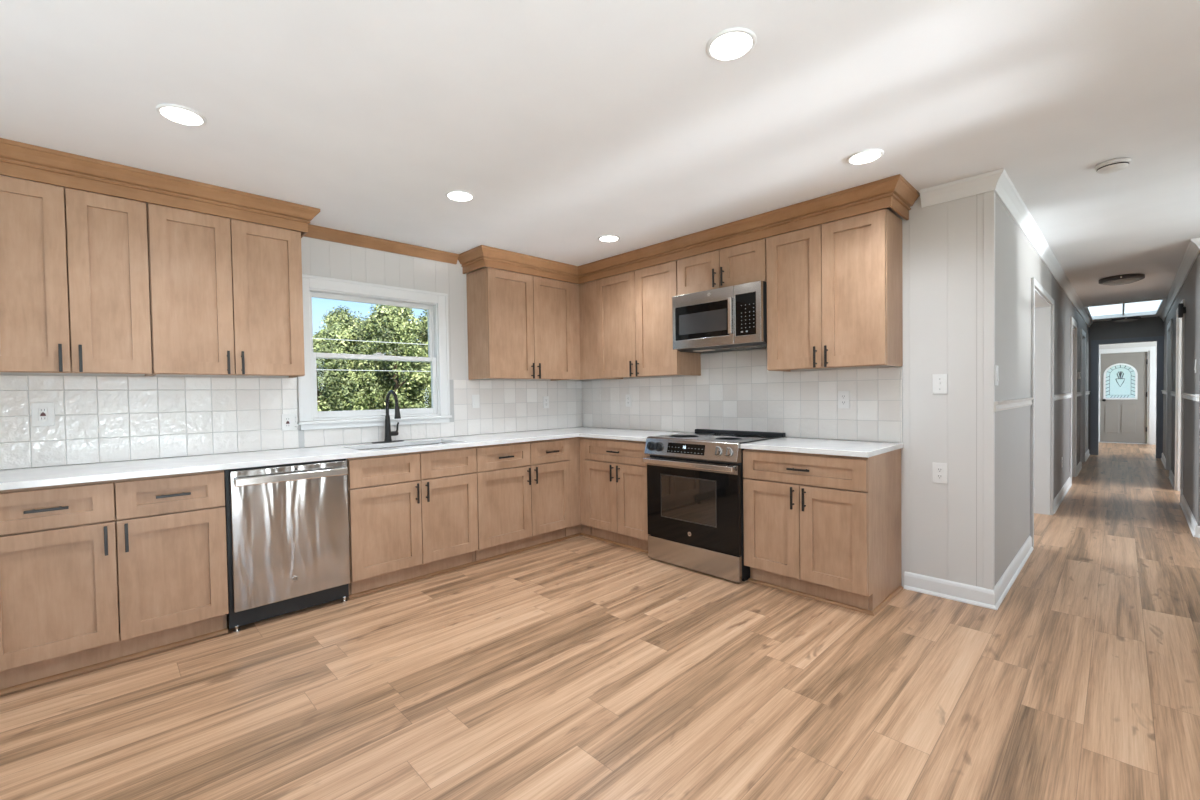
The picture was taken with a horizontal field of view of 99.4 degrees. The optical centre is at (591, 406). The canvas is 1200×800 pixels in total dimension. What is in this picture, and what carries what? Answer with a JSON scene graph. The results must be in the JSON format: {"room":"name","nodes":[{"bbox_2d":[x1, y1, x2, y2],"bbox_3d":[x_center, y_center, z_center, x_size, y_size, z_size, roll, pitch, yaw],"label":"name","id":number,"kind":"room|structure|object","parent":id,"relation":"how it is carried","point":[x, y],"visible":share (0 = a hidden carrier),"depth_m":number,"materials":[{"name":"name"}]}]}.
{"room":"kitchen","nodes":[
{"label":"kitchen","id":0,"kind":"room"},
{"bbox_2d":[0,175,581,469],"bbox_3d":[-2.432,-0.007,3.139,6.620,2.440,0.120,-2,2,-44],"label":"wall","id":1,"kind":"structure","parent":0,"point":[323,258],"depth_m":3.92,"materials":[{"name":"beige paint"}]},
{"bbox_2d":[0,175,151,375],"bbox_3d":[-2.651,-0.616,2.582,0.603,0.905,0.366,-2,2,-44],"label":"upper cabinet","id":2,"kind":"object","parent":1,"relation":"attached to","point":[75,294],"visible":1,"depth_m":2.49,"materials":[{"name":"brown wood"}]},
{"bbox_2d":[147,203,304,377],"bbox_3d":[-2.170,-0.634,3.045,0.727,0.905,0.366,-2,2,-44],"label":"upper cabinet","id":3,"kind":"object","parent":1,"relation":"attached to","point":[226,294],"visible":0.99,"depth_m":2.90,"materials":[{"name":"brown wood"}]},
{"bbox_2d":[0,138,458,263],"bbox_3d":[-1.935,-1.163,3.247,2.587,0.146,0.402,-2,2,-44],"label":"crown molding","id":4,"kind":"structure","parent":3,"relation":"attached to","point":[20,160],"depth_m":2.72,"materials":[{"name":"brown wood"}]},
{"bbox_2d":[0,375,582,469],"bbox_3d":[-1.539,0.029,3.906,4.008,0.476,0.011,-2,2,-44],"label":"tile backsplash","id":5,"kind":"structure","parent":1,"relation":"attached to","point":[99,419],"depth_m":3.07,"materials":[{"name":"white tile"}]},
{"bbox_2d":[31,402,54,426],"bbox_3d":[-2.841,0.042,2.636,0.082,0.122,0.010,-2,2,-44],"label":"wall outlet","id":6,"kind":"object","parent":5,"relation":"attached to","point":[42,414],"visible":1,"depth_m":2.63,"materials":[{"name":"white plastic"}]},
{"bbox_2d":[38,408,47,420],"bbox_3d":[-2.840,0.042,2.634,0.034,0.068,0.002,-2,2,-44],"label":"receptacle","id":7,"kind":"object","parent":6,"relation":"attached to","point":[42,412],"depth_m":2.63,"materials":[{"name":"white plastic"}]},
{"bbox_2d":[282,414,296,430],"bbox_3d":[-2.025,0.109,3.415,0.092,0.112,0.020,-2,2,-44],"label":"wall outlet","id":8,"kind":"object","parent":5,"relation":"attached to","point":[289,421],"visible":1,"depth_m":3.42,"materials":[{"name":"white plastic"}]},
{"bbox_2d":[285,417,290,427],"bbox_3d":[-2.035,0.109,3.409,0.034,0.068,0.002,-2,2,-44],"label":"receptacle","id":9,"kind":"object","parent":8,"relation":"attached to","point":[287,419],"depth_m":3.41,"materials":[{"name":"white plastic"}]},
{"bbox_2d":[472,395,479,407],"bbox_3d":[-0.999,-0.042,4.407,0.072,0.116,0.011,-2,2,-44],"label":"light switch","id":10,"kind":"object","parent":5,"relation":"attached to","point":[475,398],"visible":1,"depth_m":4.40,"materials":[{"name":"white plastic"}]},
{"bbox_2d":[543,396,548,407],"bbox_3d":[-0.439,-0.038,4.947,0.072,0.116,0.009,-2,2,-44],"label":"wall outlet","id":11,"kind":"object","parent":5,"relation":"attached to","point":[545,398],"visible":1,"depth_m":4.94,"materials":[{"name":"white plastic"}]},
{"bbox_2d":[297,274,451,429],"bbox_3d":[-1.636,-0.383,3.884,1.140,1.064,0.185,-2,2,-44],"label":"window","id":12,"kind":"structure","parent":1,"relation":"in","point":[436,304],"depth_m":3.83,"materials":[{"name":"white paint"}]},
{"bbox_2d":[466,267,579,380],"bbox_3d":[-0.559,-0.693,4.594,1.045,0.905,0.366,-2,2,-44],"label":"upper cabinet","id":13,"kind":"object","parent":1,"relation":"attached to","point":[520,326],"visible":1,"depth_m":4.37,"materials":[{"name":"brown wood"}]},
{"bbox_2d":[458,174,919,283],"bbox_3d":[0.416,-1.209,3.674,3.192,0.146,1.099,0,2,39],"label":"crown molding","id":14,"kind":"structure","parent":13,"relation":"attached to","point":[895,192],"depth_m":3.65,"materials":[{"name":"brown wood"}]},
{"bbox_2d":[0,442,1199,799],"bbox_3d":[4.488,1.118,5.280,19.900,0.120,6.800,-2,2,-44],"label":"floor","id":15,"kind":"structure","parent":0,"point":[581,667],"depth_m":2.14,"materials":[{"name":"brown wood"}]},
{"bbox_2d":[0,470,228,694],"bbox_3d":[-2.432,0.783,2.595,0.860,0.884,0.666,-2,2,-44],"label":"base cabinet","id":16,"kind":"object","parent":15,"relation":"on","point":[94,575],"visible":1,"depth_m":2.36,"materials":[{"name":"brown wood"}]},
{"bbox_2d":[224,459,349,632],"bbox_3d":[-1.882,0.767,3.089,0.609,0.878,0.662,-2,2,-44],"label":"dishwasher","id":17,"kind":"object","parent":15,"relation":"on","point":[287,525],"visible":0.98,"depth_m":2.86,"materials":[{"name":"silver metal"}]},
{"bbox_2d":[346,447,477,598],"bbox_3d":[-1.356,0.744,3.630,0.890,0.884,0.666,-2,2,-44],"label":"base cabinet","id":18,"kind":"object","parent":15,"relation":"on","point":[413,516],"visible":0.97,"depth_m":3.38,"materials":[{"name":"brown wood"}]},
{"bbox_2d":[473,437,580,563],"bbox_3d":[-0.637,0.718,4.321,1.104,0.884,0.666,-2,2,-44],"label":"base cabinet","id":19,"kind":"object","parent":15,"relation":"on","point":[528,493],"visible":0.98,"depth_m":4.04,"materials":[{"name":"brown wood"}]},
{"bbox_2d":[0,427,686,490],"bbox_3d":[-1.043,0.287,3.399,4.010,0.030,1.409,-2,2,-44],"label":"countertop","id":20,"kind":"structure","parent":19,"relation":"on","point":[94,472],"depth_m":2.94,"materials":[{"name":"white stone"}]},
{"bbox_2d":[372,390,403,442],"bbox_3d":[-1.465,0.076,3.746,0.240,0.389,0.231,-2,2,-44],"label":"kitchen faucet","id":21,"kind":"object","parent":20,"relation":"on","point":[388,433],"visible":1,"depth_m":3.79,"materials":[{"name":"black metal"}]},
{"bbox_2d":[358,443,444,449],"bbox_3d":[-1.323,0.413,3.640,0.786,0.224,0.426,-2,2,-44],"label":"sink","id":22,"kind":"object","parent":20,"relation":"in","point":[431,443],"visible":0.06,"depth_m":3.81,"materials":[{"name":"metal"}]},
{"bbox_2d":[579,437,649,552],"bbox_3d":[0.364,0.701,4.378,0.666,0.884,0.863,-2,2,-44],"label":"base cabinet","id":23,"kind":"object","parent":15,"relation":"on","point":[613,472],"visible":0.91,"depth_m":4.14,"materials":[{"name":"brown wood"}]},
{"bbox_2d":[643,429,785,582],"bbox_3d":[0.903,0.673,3.761,0.723,0.944,0.775,-2,2,-44],"label":"electric range","id":24,"kind":"object","parent":15,"relation":"on","point":[695,479],"visible":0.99,"depth_m":3.52,"materials":[{"name":"black glass"}]},
{"bbox_2d":[649,432,782,443],"bbox_3d":[0.908,0.228,3.763,0.595,0.009,0.775,-2,2,-44],"label":"glass cooktop","id":25,"kind":"object","parent":24,"relation":"in","point":[689,437],"depth_m":3.69,"materials":[{"name":"black glass"}]},
{"bbox_2d":[743,448,902,615],"bbox_3d":[1.462,0.709,3.236,0.666,0.884,0.760,-2,2,-44],"label":"base cabinet","id":26,"kind":"object","parent":15,"relation":"on","point":[820,527],"visible":0.97,"depth_m":3.00,"materials":[{"name":"brown wood"}]},
{"bbox_2d":[740,437,902,457],"bbox_3d":[1.456,0.251,3.228,0.642,0.030,0.760,-2,2,-44],"label":"countertop","id":27,"kind":"structure","parent":26,"relation":"on","point":[853,448],"depth_m":3.10,"materials":[{"name":"white stone"}]},
{"bbox_2d":[0,0,1199,321],"bbox_3d":[4.130,-1.435,5.195,20.800,0.120,7.800,-2,2,-44],"label":"ceiling","id":28,"kind":"structure","parent":0,"point":[568,124],"depth_m":2.11,"materials":[{"name":"paint"}]},
{"bbox_2d":[155,104,206,126],"bbox_3d":[-1.710,-1.213,2.125,0.168,0.007,0.168,-2,2,-44],"label":"recessed light","id":29,"kind":"object","parent":28,"relation":"in","point":[178,114],"visible":1,"depth_m":2.12,"materials":[{"name":"white plastic"}]},
{"bbox_2d":[161,107,201,124],"bbox_3d":[-1.710,-1.214,2.125,0.135,0.004,0.135,-2,2,-39],"label":"diffuser","id":30,"kind":"object","parent":29,"relation":"attached to","point":[180,115],"depth_m":2.12,"materials":[{"name":"white plastic"}]},
{"bbox_2d":[445,190,473,201],"bbox_3d":[-0.780,-1.247,3.021,0.168,0.007,0.168,-2,2,-44],"label":"recessed light","id":31,"kind":"object","parent":28,"relation":"in","point":[455,195],"visible":1,"depth_m":3.01,"materials":[{"name":"white plastic"}]},
{"bbox_2d":[448,192,471,200],"bbox_3d":[-0.780,-1.248,3.021,0.135,0.004,0.135,-2,2,-39],"label":"diffuser","id":32,"kind":"object","parent":31,"relation":"attached to","point":[455,196],"depth_m":3.02,"materials":[{"name":"white plastic"}]},
{"bbox_2d":[598,235,619,241],"bbox_3d":[0.135,-1.280,3.888,0.168,0.007,0.168,-2,2,-44],"label":"recessed light","id":33,"kind":"object","parent":28,"relation":"in","point":[605,238],"visible":1,"depth_m":3.88,"materials":[{"name":"white plastic"}]},
{"bbox_2d":[600,236,617,240],"bbox_3d":[0.135,-1.281,3.888,0.135,0.004,0.135,0,2,42],"label":"diffuser","id":34,"kind":"object","parent":33,"relation":"attached to","point":[602,238],"depth_m":3.88,"materials":[{"name":"white plastic"}]},
{"bbox_2d":[706,27,756,61],"bbox_3d":[0.480,-1.239,1.748,0.168,0.007,0.168,-2,2,-44],"label":"recessed light","id":35,"kind":"object","parent":28,"relation":"in","point":[731,44],"visible":1,"depth_m":1.74,"materials":[{"name":"white paint"}]},
{"bbox_2d":[711,32,751,58],"bbox_3d":[0.480,-1.240,1.748,0.135,0.004,0.135,-2,2,-39],"label":"diffuser","id":36,"kind":"object","parent":35,"relation":"attached to","point":[724,45],"depth_m":1.74,"materials":[{"name":"white plastic"}]},
{"bbox_2d":[846,149,883,164],"bbox_3d":[1.398,-1.272,2.599,0.168,0.007,0.168,-2,2,-44],"label":"recessed light","id":37,"kind":"object","parent":28,"relation":"in","point":[862,157],"visible":1,"depth_m":2.59,"materials":[{"name":"white plastic"}]},
{"bbox_2d":[850,151,879,162],"bbox_3d":[1.398,-1.273,2.599,0.135,0.004,0.135,0,2,42],"label":"diffuser","id":38,"kind":"object","parent":37,"relation":"attached to","point":[861,156],"depth_m":2.59,"materials":[{"name":"white plastic"}]},
{"bbox_2d":[1095,158,1130,173],"bbox_3d":[2.787,-1.280,2.718,0.136,0.040,0.136,-2,2,-44],"label":"smoke detector","id":39,"kind":"object","parent":28,"relation":"attached to","point":[1114,165],"visible":1,"depth_m":2.69,"materials":[{"name":"white plastic"}]},
{"bbox_2d":[1099,274,1144,284],"bbox_3d":[5.778,-1.369,5.544,0.365,0.078,0.350,-2,2,-43],"label":"ceiling fixture","id":40,"kind":"object","parent":28,"relation":"attached to","point":[1127,278],"visible":1,"depth_m":5.46,"materials":[{"name":"brown metal"}]},
{"bbox_2d":[1084,298,1166,319],"bbox_3d":[8.280,-1.520,7.911,2.150,0.078,0.860,-2,2,-44],"label":"skylight","id":41,"kind":"object","parent":28,"relation":"attached to","point":[1150,304],"visible":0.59,"depth_m":8.00,"materials":[{"name":"white glass"}]},
{"bbox_2d":[1112,316,1140,322],"bbox_3d":[9.265,-1.496,8.810,0.365,0.078,0.350,-2,2,-43],"label":"ceiling fixture","id":42,"kind":"object","parent":28,"relation":"attached to","point":[1124,319],"visible":0.95,"depth_m":8.72,"materials":[{"name":"brown metal"}]},
{"bbox_2d":[582,191,990,588],"bbox_3d":[1.127,-0.084,4.125,0.120,2.440,3.392,-2,2,-44],"label":"wall","id":43,"kind":"structure","parent":0,"point":[943,243],"depth_m":3.03,"materials":[{"name":"beige paint"}]},
{"bbox_2d":[579,260,700,379],"bbox_3d":[0.380,-0.706,4.524,0.366,0.905,1.155,-2,2,-44],"label":"upper cabinet","id":44,"kind":"object","parent":43,"relation":"attached to","point":[626,330],"visible":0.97,"depth_m":4.34,"materials":[{"name":"brown wood"}]},
{"bbox_2d":[677,238,766,295],"bbox_3d":[1.034,-1.005,3.831,0.366,0.297,0.740,-2,2,-44],"label":"upper cabinet","id":45,"kind":"object","parent":43,"relation":"attached to","point":[743,263],"visible":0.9,"depth_m":3.69,"materials":[{"name":"brown wood"}]},
{"bbox_2d":[672,280,766,352],"bbox_3d":[1.016,-0.641,3.815,0.415,0.428,0.739,-2,2,-44],"label":"microwave oven","id":46,"kind":"object","parent":45,"relation":"attached to","point":[730,318],"visible":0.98,"depth_m":3.65,"materials":[{"name":"silver metal"}]},
{"bbox_2d":[582,349,902,442],"bbox_3d":[0.924,-0.106,4.240,0.011,0.656,2.944,-2,2,-44],"label":"tile backsplash","id":47,"kind":"structure","parent":43,"relation":"attached to","point":[734,390],"depth_m":3.90,"materials":[{"name":"white tile"}]},
{"bbox_2d":[626,394,631,406],"bbox_3d":[0.353,-0.052,4.819,0.009,0.116,0.072,-2,2,-44],"label":"wall outlet","id":48,"kind":"object","parent":47,"relation":"attached to","point":[628,397],"visible":1,"depth_m":4.81,"materials":[{"name":"white plastic"}]},
{"bbox_2d":[838,391,849,407],"bbox_3d":[1.698,-0.044,3.420,0.009,0.116,0.072,-2,2,-44],"label":"wall outlet","id":49,"kind":"object","parent":47,"relation":"attached to","point":[843,396],"visible":1,"depth_m":3.42,"materials":[{"name":"white plastic"}]},
{"bbox_2d":[766,209,902,371],"bbox_3d":[1.552,-0.698,3.304,0.366,0.905,0.733,-2,2,-44],"label":"upper cabinet","id":50,"kind":"object","parent":43,"relation":"attached to","point":[835,300],"visible":1,"depth_m":3.15,"materials":[{"name":"brown wood"}]},
{"bbox_2d":[932,374,946,393],"bbox_3d":[2.078,-0.132,3.033,0.020,0.118,0.075,-2,2,-44],"label":"light switch","id":51,"kind":"object","parent":43,"relation":"attached to","point":[939,381],"visible":1,"depth_m":3.04,"materials":[{"name":"white plastic"}]},
{"bbox_2d":[933,462,946,483],"bbox_3d":[2.091,0.402,3.049,0.009,0.122,0.075,-2,2,-44],"label":"wall outlet","id":52,"kind":"object","parent":43,"relation":"attached to","point":[939,469],"visible":1,"depth_m":3.05,"materials":[{"name":"white plastic"}]},
{"bbox_2d":[983,191,994,589],"bbox_3d":[2.256,-0.081,2.883,0.036,2.240,0.048,-2,2,-44],"label":"trim","id":53,"kind":"structure","parent":43,"relation":"attached to","point":[989,197],"depth_m":2.87,"materials":[{"name":"beige paint"}]},
{"bbox_2d":[976,194,1088,585],"bbox_3d":[5.674,-0.200,6.162,9.500,2.440,0.125,-2,2,-43],"label":"wall","id":54,"kind":"structure","parent":0,"point":[1017,261],"depth_m":3.51,"materials":[{"name":"grey paint"}]},
{"bbox_2d":[995,365,998,385],"bbox_3d":[2.335,-0.177,2.924,0.070,0.116,0.011,-2,2,-43],"label":"light switch","id":55,"kind":"object","parent":54,"relation":"attached to","point":[996,366],"visible":1,"depth_m":2.90,"materials":[{"name":"white plastic"}]},
{"bbox_2d":[994,398,1033,411],"bbox_3d":[2.830,-0.018,3.382,1.529,0.057,0.027,-2,2,-43],"label":"trim","id":56,"kind":"structure","parent":54,"relation":"attached to","point":[1014,403],"depth_m":3.22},
{"bbox_2d":[1030,277,1053,546],"bbox_3d":[3.926,0.036,4.503,1.530,2.095,0.138,-2,2,-43],"label":"trim","id":57,"kind":"structure","parent":54,"relation":"attached to","point":[1042,303],"depth_m":4.97,"materials":[{"name":"paint"}]},
{"bbox_2d":[1053,477,1071,513],"bbox_3d":[5.341,0.983,5.758,2.140,0.104,0.026,-2,2,-43],"label":"baseboard","id":58,"kind":"structure","parent":54,"relation":"attached to","point":[1062,493],"depth_m":5.64,"materials":[{"name":"white paint"}]},
{"bbox_2d":[1054,393,1071,400],"bbox_3d":[5.329,-0.109,5.737,2.130,0.057,0.028,-2,2,-43],"label":"trim","id":59,"kind":"structure","parent":54,"relation":"attached to","point":[1068,395],"depth_m":5.58,"materials":[{"name":"white paint"}]},
{"bbox_2d":[1069,316,1076,483],"bbox_3d":[6.403,-0.079,6.838,0.930,2.145,0.138,-2,2,-43],"label":"trim","id":60,"kind":"structure","parent":54,"relation":"attached to","point":[1073,324],"depth_m":7.05,"materials":[{"name":"white paint"}]},
{"bbox_2d":[1077,461,1081,475],"bbox_3d":[7.182,0.916,7.493,1.040,0.104,0.025,-2,2,-43],"label":"baseboard","id":61,"kind":"structure","parent":54,"relation":"attached to","point":[1079,467],"depth_m":7.53,"materials":[{"name":"white paint"}]},
{"bbox_2d":[1080,329,1085,466],"bbox_3d":[7.843,-0.131,8.195,0.930,2.145,0.138,-2,2,-43],"label":"trim","id":62,"kind":"structure","parent":54,"relation":"attached to","point":[1083,334],"depth_m":8.40,"materials":[{"name":"white paint"}]},
{"bbox_2d":[1085,449,1089,461],"bbox_3d":[8.719,0.860,8.942,1.306,0.104,0.026,-2,2,-43],"label":"baseboard","id":63,"kind":"structure","parent":54,"relation":"attached to","point":[1087,454],"depth_m":8.90,"materials":[{"name":"white paint"}]},
{"bbox_2d":[1034,353,1034,425],"bbox_3d":[2.643,-0.140,5.573,4.020,2.440,3.180,-2,2,-43],"label":"wall","id":64,"kind":"structure","parent":0,"point":[1034,353],"depth_m":5.80,"materials":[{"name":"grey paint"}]},
{"bbox_2d":[904,535,1033,609],"bbox_3d":[2.686,1.072,3.556,1.564,0.104,0.476,-2,2,-44],"label":"baseboard","id":65,"kind":"structure","parent":64,"relation":"attached to","point":[965,593],"depth_m":3.06,"materials":[{"name":"white paint"}]},
{"bbox_2d":[919,168,1092,326],"bbox_3d":[5.574,-1.373,6.174,9.548,0.091,0.396,-2,2,-43],"label":"trim","id":66,"kind":"structure","parent":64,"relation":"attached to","point":[998,181],"depth_m":3.07,"materials":[{"name":"white paint"}]},
{"bbox_2d":[1088,316,1163,453],"bbox_3d":[9.557,-0.324,9.053,0.120,2.440,3.200,-2,2,-43],"label":"wall","id":67,"kind":"structure","parent":0,"point":[1148,326],"depth_m":9.07,"materials":[{"name":"grey paint"}]},
{"bbox_2d":[1090,336,1163,457],"bbox_3d":[9.538,-0.154,9.074,0.148,2.100,0.885,-2,2,-43],"label":"trim","id":68,"kind":"structure","parent":67,"relation":"attached to","point":[1095,344],"depth_m":9.05,"materials":[{"name":"paint"}]},
{"bbox_2d":[1099,341,1156,444],"bbox_3d":[11.761,-0.404,11.130,0.120,2.440,3.200,-2,2,-43],"label":"wall","id":69,"kind":"structure","parent":0,"point":[1138,344],"depth_m":10.96,"materials":[{"name":"beige paint"}]},
{"bbox_2d":[1100,352,1147,443],"bbox_3d":[11.684,-0.182,11.159,0.115,1.973,0.727,-2,2,-43],"label":"door","id":70,"kind":"structure","parent":69,"relation":"in","point":[1123,376],"depth_m":11.16,"materials":[{"name":"beige paint"}]},
{"bbox_2d":[1099,346,1155,444],"bbox_3d":[11.702,-0.229,11.185,0.140,2.090,0.940,-2,2,-43],"label":"trim","id":71,"kind":"structure","parent":69,"relation":"attached to","point":[1151,350],"depth_m":10.86,"materials":[{"name":"white paint"}]},
{"bbox_2d":[1163,252,1199,525],"bbox_3d":[7.414,-0.232,6.378,6.670,2.440,0.120,-2,2,-43],"label":"wall","id":72,"kind":"structure","parent":0,"point":[1189,291],"depth_m":4.75,"materials":[{"name":"grey paint"}]},
{"bbox_2d":[1161,453,1165,468],"bbox_3d":[9.204,0.869,8.173,1.656,0.104,0.026,-2,2,-43],"label":"baseboard","id":73,"kind":"structure","parent":72,"relation":"attached to","point":[1163,459],"depth_m":8.15,"materials":[{"name":"white paint"}]},
{"bbox_2d":[1166,319,1172,475],"bbox_3d":[8.254,-0.115,7.184,1.020,2.145,0.138,-2,2,-43],"label":"trim","id":74,"kind":"structure","parent":72,"relation":"attached to","point":[1170,324],"depth_m":7.49,"materials":[{"name":"white paint"}]},
{"bbox_2d":[1169,470,1173,488],"bbox_3d":[7.437,0.933,6.508,1.140,0.104,0.025,-2,2,-43],"label":"baseboard","id":75,"kind":"structure","parent":72,"relation":"attached to","point":[1171,477],"depth_m":6.55,"materials":[{"name":"white paint"}]},
{"bbox_2d":[1174,299,1184,502],"bbox_3d":[6.635,-0.056,5.658,1.130,2.145,0.138,-2,2,-43],"label":"trim","id":76,"kind":"structure","parent":72,"relation":"attached to","point":[1180,336],"depth_m":6.00,"materials":[{"name":"white paint"}]},
{"bbox_2d":[1159,238,1199,320],"bbox_3d":[7.332,-1.405,6.412,6.660,0.091,0.058,-2,2,-43],"label":"trim","id":77,"kind":"structure","parent":72,"relation":"attached to","point":[1193,249],"depth_m":5.14,"materials":[{"name":"white paint"}]},
{"bbox_2d":[1178,303,1185,317],"bbox_3d":[6.088,-0.987,5.240,0.110,0.140,0.051,-2,2,-43],"label":"door chime","id":78,"kind":"object","parent":72,"relation":"attached to","point":[1181,310],"visible":1,"depth_m":5.21,"materials":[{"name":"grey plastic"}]},
{"bbox_2d":[1180,495,1197,537],"bbox_3d":[5.575,1.001,4.753,1.700,0.104,0.026,-2,2,-43],"label":"baseboard","id":79,"kind":"structure","parent":72,"relation":"attached to","point":[1193,526],"depth_m":4.58,"materials":[{"name":"white paint"}]},
{"bbox_2d":[1181,393,1198,400],"bbox_3d":[5.557,-0.090,4.729,1.700,0.057,0.027,-2,2,-43],"label":"trim","id":80,"kind":"structure","parent":72,"relation":"attached to","point":[1195,397],"depth_m":4.53,"materials":[{"name":"white paint"}]},
{"bbox_2d":[1194,359,1196,372],"bbox_3d":[5.165,-0.342,4.348,0.072,0.116,0.011,-2,2,-43],"label":"light switch","id":81,"kind":"object","parent":72,"relation":"attached to","point":[1195,367],"visible":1,"depth_m":4.33,"materials":[{"name":"white plastic"}]},
{"label":"outside","id":82,"kind":"structure","parent":0,"visible":0},
{"bbox_3d":[-3.394,1.506,16.016,90.000,0.120,100.000,-2,2,-44],"label":"lawn","id":83,"kind":"structure","parent":82,"visible":0},
{"bbox_2d":[313,330,368,410],"bbox_3d":[-8.044,-0.338,14.824,2.996,3.772,2.898,-1,1,-21],"label":"leafy tree","id":84,"kind":"object","parent":83,"relation":"on","point":[332,393],"visible":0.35,"depth_m":14.40,"materials":[{"name":"green plant"}]},
{"bbox_2d":[314,305,389,401],"bbox_3d":[-8.999,-1.079,18.427,3.642,5.122,3.463,-1,1,-17],"label":"leafy tree","id":85,"kind":"object","parent":83,"relation":"on","point":[338,317],"visible":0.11,"depth_m":18.00,"materials":[{"name":"green plant"}]},
{"bbox_2d":[315,319,392,410],"bbox_3d":[-8.175,-0.680,16.771,3.361,4.376,3.475,0,1,20],"label":"leafy tree","id":86,"kind":"object","parent":83,"relation":"on","point":[335,332],"visible":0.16,"depth_m":16.34,"materials":[{"name":"green plant"}]},
{"bbox_2d":[342,304,431,409],"bbox_3d":[-6.294,-1.079,16.532,3.463,5.122,3.642,-1,1,-9],"label":"leafy tree","id":87,"kind":"object","parent":83,"relation":"on","point":[390,323],"visible":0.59,"depth_m":15.81,"materials":[{"name":"green plant"}]},
{"bbox_2d":[355,321,425,407],"bbox_3d":[-7.653,-1.100,19.267,4.044,5.092,3.912,-2,1,-30],"label":"leafy tree","id":88,"kind":"object","parent":83,"relation":"on","point":[369,321],"visible":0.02,"depth_m":18.10,"materials":[{"name":"green plant"}]},
{"bbox_2d":[384,310,431,408],"bbox_3d":[-5.233,-1.129,18.008,4.074,5.130,3.941,0,2,44],"label":"leafy tree","id":89,"kind":"object","parent":83,"relation":"on","point":[408,386],"visible":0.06,"depth_m":16.87,"materials":[{"name":"green plant"}]},
{"bbox_3d":[-15.706,-0.322,2.772,0.240,4.500,0.240,-2,2,-44],"label":"utility pole","id":90,"kind":"object","parent":83,"relation":"on","visible":0},
{"bbox_2d":[313,338,427,344],"bbox_3d":[-5.635,-1.727,12.451,28.001,0.366,0.018,-2,2,-44],"label":"cable","id":91,"kind":"object","parent":90,"relation":"attached to","point":[313,338],"visible":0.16,"depth_m":12.57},
{"bbox_2d":[316,369,430,371],"bbox_3d":[-5.624,-1.008,12.466,28.001,0.366,0.018,-2,2,-44],"label":"cable","id":92,"kind":"object","parent":90,"relation":"attached to","point":[316,369],"visible":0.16,"depth_m":12.61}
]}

